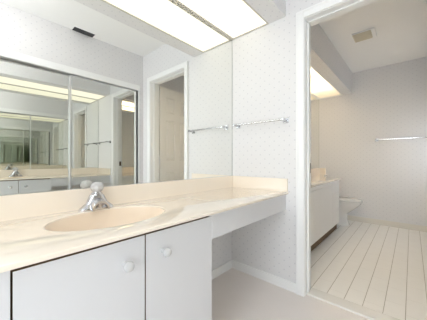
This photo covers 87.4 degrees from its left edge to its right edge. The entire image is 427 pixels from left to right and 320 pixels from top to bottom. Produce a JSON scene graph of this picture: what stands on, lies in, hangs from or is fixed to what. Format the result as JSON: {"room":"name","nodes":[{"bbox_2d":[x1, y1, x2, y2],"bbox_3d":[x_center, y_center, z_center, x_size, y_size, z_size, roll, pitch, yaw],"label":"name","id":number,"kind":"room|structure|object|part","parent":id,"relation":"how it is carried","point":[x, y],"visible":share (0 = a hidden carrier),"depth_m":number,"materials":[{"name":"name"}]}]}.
{"room":"bathroom","nodes":[
{"label":"bathroom","id":0,"kind":"room"},
{"bbox_2d":[0,175,231,269],"bbox_3d":[-0.727,-0.216,1.163,0.120,2.433,2.570,0,0,42],"label":"wall","id":1,"kind":"structure","parent":0,"point":[221,245],"depth_m":1.97,"materials":[{"name":"paint"}]},
{"bbox_2d":[0,0,231,194],"bbox_3d":[-0.640,-0.486,1.166,0.008,1.261,2.450,0,0,42],"label":"wall mirror","id":2,"kind":"object","parent":1,"relation":"attached to","point":[107,92],"visible":0.96,"depth_m":1.23,"materials":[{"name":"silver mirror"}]},
{"bbox_2d":[0,176,232,221],"bbox_3d":[-0.630,0.197,1.158,0.020,0.106,2.448,0,0,42],"label":"backsplash","id":3,"kind":"structure","parent":1,"relation":"attached to","point":[14,206],"depth_m":1.13,"materials":[{"name":"beige stone"}]},
{"bbox_2d":[212,260,231,279],"bbox_3d":[-0.110,0.963,1.759,0.012,0.074,0.860,0,0,42],"label":"baseboard","id":4,"kind":"structure","parent":1,"relation":"attached to","point":[216,272],"depth_m":1.95,"materials":[{"name":"white paint"}]},
{"bbox_2d":[232,0,323,282],"bbox_3d":[1.025,-0.216,1.407,2.419,2.433,0.120,0,0,42],"label":"wall","id":5,"kind":"structure","parent":0,"point":[263,58],"depth_m":1.84,"materials":[{"name":"paper"}]},
{"bbox_2d":[233,117,288,128],"bbox_3d":[0.371,-0.308,1.857,0.494,0.044,0.075,0,0,42],"label":"towel bar","id":6,"kind":"object","parent":5,"relation":"attached to","point":[286,119],"visible":1,"depth_m":1.78,"materials":[{"name":"silver metal"}]},
{"bbox_2d":[232,260,295,292],"bbox_3d":[0.402,0.963,1.871,0.606,0.074,0.012,0,0,42],"label":"baseboard","id":7,"kind":"structure","parent":5,"relation":"attached to","point":[278,281],"depth_m":1.84,"materials":[{"name":"white paint"}]},
{"bbox_2d":[296,0,378,296],"bbox_3d":[0.969,-0.048,1.457,0.805,2.096,0.160,0,0,42],"label":"door frame","id":8,"kind":"structure","parent":5,"relation":"attached to","point":[325,4],"depth_m":1.65,"materials":[{"name":"white paint"}]},
{"bbox_2d":[212,268,369,319],"bbox_3d":[0.144,1.030,0.414,2.419,0.060,2.605,0,0,42],"label":"floor","id":9,"kind":"structure","parent":0,"point":[236,295],"depth_m":1.57,"materials":[{"name":"beige carpet"}]},
{"bbox_2d":[0,195,285,319],"bbox_3d":[-0.431,0.631,0.980,0.563,0.737,2.449,0,0,42],"label":"vanity cabinet","id":10,"kind":"object","parent":9,"relation":"on","point":[165,273],"visible":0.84,"depth_m":0.79,"materials":[{"name":"white laminate"}]},
{"bbox_3d":[-0.783,0.587,0.228,0.019,0.646,0.856,0,0,42],"label":"filler panel","id":11,"kind":"part","parent":10,"relation":"part of","materials":[{"name":"white laminate"}]},
{"bbox_3d":[-0.274,0.587,0.819,0.001,0.647,0.755,0,0,42],"label":"frame","id":12,"kind":"part","parent":10,"relation":"part of","materials":[{"name":"brown"}]},
{"bbox_3d":[-0.378,0.587,0.687,0.017,0.626,0.362,0,0,42],"label":"door","id":13,"kind":"part","parent":10,"relation":"part of","materials":[{"name":"white laminate"}]},
{"bbox_3d":[-0.286,0.355,0.748,0.039,0.037,0.037,0,0,42],"label":"knob","id":14,"kind":"part","parent":10,"relation":"part of","materials":[{"name":"white plastic"}]},
{"bbox_2d":[0,176,288,272],"bbox_3d":[-0.437,0.262,0.987,0.544,0.236,2.448,0,0,42],"label":"countertop","id":15,"kind":"structure","parent":10,"relation":"on","point":[36,227],"depth_m":1.04,"materials":[{"name":"beige stone"}]},
{"bbox_2d":[78,182,113,211],"bbox_3d":[-0.578,0.178,1.116,0.094,0.137,0.164,0,0,42],"label":"faucet","id":16,"kind":"object","parent":15,"relation":"on","point":[96,200],"visible":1,"depth_m":1.09,"materials":[{"name":"silver metal"}]},
{"bbox_3d":[-0.583,0.135,1.120,0.060,0.050,0.061,0,0,42],"label":"handle","id":17,"kind":"part","parent":16,"relation":"part of","materials":[{"name":"clear plastic"}]},
{"bbox_3d":[-0.562,0.213,1.101,0.050,0.059,0.082,0,0,42],"label":"spout","id":18,"kind":"part","parent":16,"relation":"part of","materials":[{"name":"silver metal"}]},
{"bbox_2d":[45,207,163,230],"bbox_3d":[-0.444,0.316,0.989,0.335,0.128,0.487,0,0,42],"label":"sink basin","id":19,"kind":"object","parent":15,"relation":"in","point":[103,219],"depth_m":1.08,"materials":[{"name":"beige ceramic"}]},
{"bbox_3d":[-0.183,0.355,0.864,0.039,0.037,0.037,0,0,42],"label":"knob","id":20,"kind":"part","parent":10,"relation":"part of","materials":[{"name":"white plastic"}]},
{"bbox_3d":[-0.135,0.587,0.961,0.017,0.626,0.361,0,0,42],"label":"door","id":21,"kind":"part","parent":10,"relation":"part of","materials":[{"name":"white laminate"}]},
{"bbox_2d":[311,220,426,319],"bbox_3d":[1.708,1.029,2.563,1.906,0.062,2.685,0,0,42],"label":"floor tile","id":22,"kind":"structure","parent":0,"point":[380,268],"depth_m":2.06,"materials":[{"name":"white painted wood"}]},
{"bbox_2d":[311,180,338,251],"bbox_3d":[1.038,0.643,2.709,0.466,0.709,1.844,0,0,42],"label":"vanity cabinet","id":23,"kind":"object","parent":22,"relation":"on","point":[325,197],"visible":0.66,"depth_m":2.70,"materials":[{"name":"white laminate"}]},
{"bbox_3d":[0.961,0.618,2.284,0.017,0.564,0.370,0,0,42],"label":"door","id":24,"kind":"part","parent":23,"relation":"part of","materials":[{"name":"white wood"}]},
{"bbox_3d":[1.207,0.618,2.562,0.017,0.564,0.367,0,0,42],"label":"door","id":25,"kind":"part","parent":23,"relation":"part of","materials":[{"name":"white wood"}]},
{"bbox_3d":[1.085,0.311,2.425,0.017,0.044,1.479,0,0,42],"label":"rail","id":26,"kind":"part","parent":23,"relation":"part of","materials":[{"name":"white wood"}]},
{"bbox_2d":[311,168,339,187],"bbox_3d":[1.257,0.214,2.940,0.480,0.140,2.479,0,0,42],"label":"countertop","id":27,"kind":"structure","parent":23,"relation":"on","point":[318,175],"depth_m":3.12,"materials":[{"name":"beige stone"}]},
{"bbox_3d":[1.453,0.618,2.838,0.017,0.564,0.367,0,0,42],"label":"door","id":28,"kind":"part","parent":23,"relation":"part of","materials":[{"name":"white wood"}]},
{"bbox_3d":[1.698,0.375,3.115,0.017,0.168,0.362,0,0,42],"label":"drawer","id":29,"kind":"part","parent":23,"relation":"part of","materials":[{"name":"white wood"}]},
{"bbox_3d":[1.698,0.572,3.115,0.017,0.217,0.362,0,0,42],"label":"drawer","id":30,"kind":"part","parent":23,"relation":"part of","materials":[{"name":"white wood"}]},
{"bbox_3d":[1.698,0.791,3.115,0.017,0.217,0.362,0,0,42],"label":"drawer","id":31,"kind":"part","parent":23,"relation":"part of","materials":[{"name":"white wood"}]},
{"bbox_2d":[337,196,362,225],"bbox_3d":[1.952,0.646,3.546,0.688,0.704,0.426,0,0,42],"label":"toilet","id":32,"kind":"object","parent":22,"relation":"on","point":[346,204],"visible":0.32,"depth_m":3.37,"materials":[{"name":"white ceramic"}]},
{"bbox_3d":[2.034,0.607,3.473,0.464,0.022,0.362,0,0,42],"label":"lid","id":33,"kind":"part","parent":32,"relation":"part of","materials":[{"name":"white ceramic"}]},
{"bbox_3d":[2.034,0.629,3.473,0.469,0.017,0.368,0,0,42],"label":"seat","id":34,"kind":"part","parent":32,"relation":"part of","materials":[{"name":"white plastic"}]},
{"bbox_2d":[307,288,399,319],"bbox_3d":[0.982,0.999,1.472,0.683,0.022,0.104,0,0,42],"label":"threshold","id":35,"kind":"object","parent":22,"relation":"on","point":[363,311],"visible":1,"depth_m":1.51,"materials":[{"name":"white stone"}]},
{"bbox_2d":[319,57,426,225],"bbox_3d":[2.604,-0.216,3.482,1.786,2.433,0.120,0,0,42],"label":"wall","id":36,"kind":"structure","parent":0,"point":[389,177],"depth_m":3.43,"materials":[{"name":"paper"}]},
{"bbox_2d":[311,168,319,175],"bbox_3d":[1.085,0.203,3.092,0.020,0.118,2.479,0,0,42],"label":"backsplash","id":37,"kind":"structure","parent":36,"relation":"attached to","point":[315,171],"depth_m":3.82,"materials":[{"name":"beige stone"}]},
{"bbox_2d":[347,215,426,231],"bbox_3d":[2.516,0.958,3.474,1.666,0.080,0.010,0,0,42],"label":"baseboard","id":38,"kind":"structure","parent":36,"relation":"attached to","point":[352,218],"depth_m":3.35,"materials":[{"name":"white painted wood"}]},
{"bbox_2d":[375,137,426,140],"bbox_3d":[2.736,-0.310,3.235,0.654,0.044,0.075,0,0,42],"label":"towel bar","id":39,"kind":"object","parent":36,"relation":"attached to","point":[411,137],"visible":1,"depth_m":3.23,"materials":[{"name":"silver metal"}]},
{"bbox_2d":[319,0,426,72],"bbox_3d":[1.716,-1.473,2.572,1.906,0.080,2.660,0,0,42],"label":"ceiling","id":40,"kind":"structure","parent":0,"point":[400,26],"depth_m":2.51,"materials":[{"name":"white paint"}]},
{"bbox_2d":[311,24,351,94],"bbox_3d":[1.412,-1.262,2.802,0.143,0.341,2.480,0,0,42],"label":"soffit","id":41,"kind":"object","parent":40,"relation":"attached to","point":[326,60],"visible":0.57,"depth_m":2.72,"materials":[{"name":"paint"}]},
{"bbox_2d":[311,66,341,98],"bbox_3d":[1.216,-1.101,2.976,0.382,0.020,2.480,0,0,42],"label":"ceiling light","id":42,"kind":"object","parent":41,"relation":"attached to","point":[321,88],"visible":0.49,"depth_m":3.39,"materials":[{"name":"white plastic"}]},
{"bbox_2d":[352,27,376,42],"bbox_3d":[1.723,-1.422,2.556,0.215,0.022,0.215,0,0,42],"label":"exhaust fan","id":43,"kind":"object","parent":40,"relation":"attached to","point":[369,33],"visible":1,"depth_m":2.53,"materials":[{"name":"white paint"}]},
{"bbox_2d":[352,30,372,42],"bbox_3d":[1.711,-1.418,2.567,0.176,0.006,0.191,0,0,42],"label":"grille","id":44,"kind":"object","parent":43,"relation":"attached to","point":[365,34],"depth_m":2.54,"materials":[{"name":"beige plastic"}]},
{"bbox_3d":[0.153,-1.473,0.423,2.419,0.080,2.630,0,0,42],"label":"ceiling","id":45,"kind":"structure","parent":0,"visible":0},
{"bbox_2d":[245,0,285,23],"bbox_3d":[-0.304,-1.274,0.868,0.141,0.317,2.450,0,0,42],"label":"soffit","id":46,"kind":"structure","parent":45,"relation":"attached to","point":[271,11],"depth_m":1.67,"materials":[{"name":"white painted drywall"}]},
{"bbox_2d":[173,0,268,39],"bbox_3d":[-0.499,-1.125,1.042,0.382,0.020,2.450,0,0,42],"label":"ceiling light","id":47,"kind":"object","parent":46,"relation":"attached to","point":[234,19],"visible":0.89,"depth_m":1.73,"materials":[{"name":"plastic"}]},
{"bbox_3d":[1.068,-0.216,3.187,0.120,2.433,2.600,0,0,42],"label":"wall","id":48,"kind":"structure","parent":0,"visible":0},
{"bbox_2d":[311,95,318,168],"bbox_3d":[1.076,-0.474,3.100,0.008,1.237,2.480,0,0,42],"label":"wall mirror","id":49,"kind":"object","parent":48,"relation":"attached to","point":[314,101],"visible":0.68,"depth_m":3.84,"materials":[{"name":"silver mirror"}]}
]}

